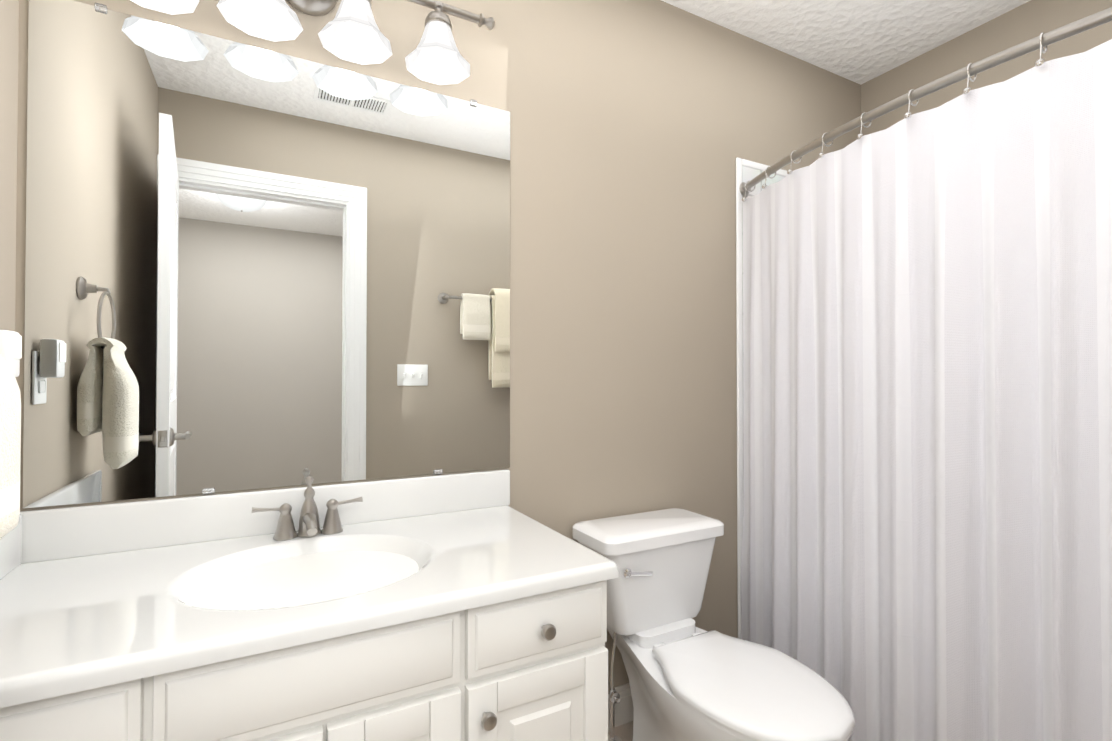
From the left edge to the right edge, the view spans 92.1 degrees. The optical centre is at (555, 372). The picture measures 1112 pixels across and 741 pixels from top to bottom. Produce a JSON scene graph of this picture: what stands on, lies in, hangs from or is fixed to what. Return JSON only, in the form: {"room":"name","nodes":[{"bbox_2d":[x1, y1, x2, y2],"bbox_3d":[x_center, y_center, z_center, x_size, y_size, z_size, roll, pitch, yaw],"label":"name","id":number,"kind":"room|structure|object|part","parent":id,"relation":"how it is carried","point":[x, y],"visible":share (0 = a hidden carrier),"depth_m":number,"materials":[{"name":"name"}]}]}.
{"room":"bathroom","nodes":[
{"label":"bathroom","id":0,"kind":"room"},
{"bbox_2d":[0,0,18,330],"bbox_3d":[-0.779,-0.093,0.376,0.120,2.440,1.520,0,-1,-28],"label":"wall","id":1,"kind":"structure","parent":0,"point":[9,31],"depth_m":1.04,"materials":[{"name":"paint"}]},
{"bbox_2d":[0,353,20,538],"bbox_3d":[-0.832,-0.009,0.733,0.124,0.512,0.165,0,-1,-28],"label":"towel","id":2,"kind":"object","parent":1,"relation":"attached to","point":[10,429],"visible":1,"depth_m":0.77,"materials":[{"name":"white fabric"}]},
{"bbox_2d":[0,330,21,376],"bbox_3d":[-1.004,-0.004,0.970,0.043,0.143,0.072,0,-1,-28],"label":"outlet","id":3,"kind":"object","parent":1,"relation":"attached to","point":[11,347],"visible":0.85,"depth_m":0.96,"materials":[{"name":"white plastic"}]},
{"bbox_2d":[15,0,860,688],"bbox_3d":[0.112,-0.076,1.783,3.020,2.440,0.120,0,-1,-28],"label":"wall","id":4,"kind":"structure","parent":0,"point":[639,128],"depth_m":1.77,"materials":[{"name":"paint"}]},
{"bbox_2d":[130,0,198,14],"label":"sconce","id":5,"kind":"object","parent":4,"relation":"attached to","point":[173,7],"depth_m":1.17,"materials":[{"name":"white glass"}]},
{"bbox_2d":[0,469,509,579],"bbox_3d":[-0.480,0.330,1.075,1.068,0.104,0.558,0,-1,-28],"label":"backsplash","id":6,"kind":"structure","parent":4,"relation":"attached to","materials":[{"name":"stone"}]},
{"bbox_2d":[23,0,509,507],"bbox_3d":[-0.602,-0.251,1.329,1.058,1.057,0.010,0,-1,-28],"label":"mirror","id":7,"kind":"object","parent":4,"relation":"attached to","point":[249,267],"visible":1,"depth_m":1.26,"materials":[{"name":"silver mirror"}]},
{"bbox_2d":[216,0,392,64],"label":"sconce","id":8,"kind":"object","parent":4,"relation":"attached to","point":[350,31],"depth_m":1.26,"materials":[{"name":"white glass"}]},
{"bbox_2d":[405,0,494,84],"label":"sconce","id":9,"kind":"object","parent":4,"relation":"attached to","point":[437,59],"depth_m":1.39,"materials":[{"name":"white glass"}]},
{"bbox_3d":[-0.585,-0.957,1.273,0.908,0.136,0.139,0,-1,-28],"label":"frame","id":10,"kind":"part","parent":9,"relation":"part of","materials":[{"name":"silver metal"}]},
{"bbox_2d":[608,683,633,729],"bbox_3d":[0.270,1.085,1.777,0.915,0.118,0.014,0,-1,-28],"label":"baseboard","id":11,"kind":"structure","parent":4,"relation":"attached to","point":[624,708],"depth_m":1.75,"materials":[{"name":"beige paint"}]},
{"bbox_2d":[736,157,787,638],"bbox_3d":[1.380,0.162,1.528,0.782,1.958,1.519,0,-1,-28],"label":"trim","id":12,"kind":"structure","parent":4,"relation":"attached to","point":[740,162],"depth_m":2.01,"materials":[{"name":"white ceramic"}]},
{"bbox_2d":[742,166,784,498],"bbox_3d":[1.036,-0.016,2.203,0.754,1.529,0.010,0,-1,-28],"label":"tiled wall","id":13,"kind":"structure","parent":4,"relation":"attached to","point":[748,174],"depth_m":2.05,"materials":[{"name":"white tile"}]},
{"bbox_2d":[608,721,632,740],"bbox_3d":[0.499,1.160,1.045,3.020,0.050,1.760,0,-1,-28],"label":"floor","id":14,"kind":"structure","parent":0,"point":[623,732],"depth_m":1.71,"materials":[{"name":"tile"}]},
{"bbox_2d":[0,469,619,740],"bbox_3d":[-0.474,0.688,1.059,1.068,0.894,0.584,0,-1,-28],"label":"bathroom vanity","id":15,"kind":"object","parent":14,"relation":"on","point":[471,606],"visible":1,"depth_m":0.95,"materials":[{"name":"white paint"}]},
{"bbox_2d":[251,476,362,540],"bbox_3d":[-0.564,0.312,1.229,0.237,0.138,0.129,0,-1,-28],"label":"faucet","id":16,"kind":"object","parent":15,"relation":"on","point":[309,529],"depth_m":1.25,"materials":[{"name":"silver metal"}]},
{"bbox_2d":[572,508,854,740],"bbox_3d":[0.408,0.797,1.421,0.444,0.686,0.740,0,-1,-28],"label":"toilet","id":17,"kind":"object","parent":14,"relation":"on","point":[689,680],"visible":0.98,"depth_m":1.46,"materials":[{"name":"white ceramic"}]},
{"bbox_3d":[0.287,0.621,1.650,0.444,0.328,0.225,0,-1,-28],"label":"tank","id":18,"kind":"part","parent":17,"relation":"part of","materials":[{"name":"white ceramic"}]},
{"bbox_3d":[0.465,0.756,1.315,0.366,0.045,0.498,0,-1,-28],"label":"seat","id":19,"kind":"part","parent":17,"relation":"part of","materials":[{"name":"white plastic"}]},
{"bbox_2d":[661,0,1029,84],"bbox_3d":[0.499,-1.329,1.075,3.020,0.050,1.760,0,-1,-28],"label":"ceiling","id":20,"kind":"structure","parent":0,"point":[860,42],"depth_m":1.99,"materials":[{"name":"white paint"}]},
{"bbox_2d":[861,0,1111,135],"bbox_3d":[1.778,-0.076,1.744,0.120,2.440,1.520,0,-1,-28],"label":"wall","id":21,"kind":"structure","parent":0,"point":[1027,21],"depth_m":1.98,"materials":[{"name":"paint"}]},
{"bbox_3d":[1.300,-0.091,0.559,2.080,2.440,0.120,0,-1,-28],"label":"wall","id":22,"kind":"structure","parent":0,"visible":0},
{"bbox_2d":[739,7,1111,740],"bbox_3d":[1.000,0.184,1.325,0.222,1.839,1.521,0,-1,-28],"label":"shower curtain","id":23,"kind":"object","parent":22,"relation":"attached to","point":[927,403],"visible":0.98,"depth_m":1.26,"materials":[{"name":"white fabric"}]}
]}

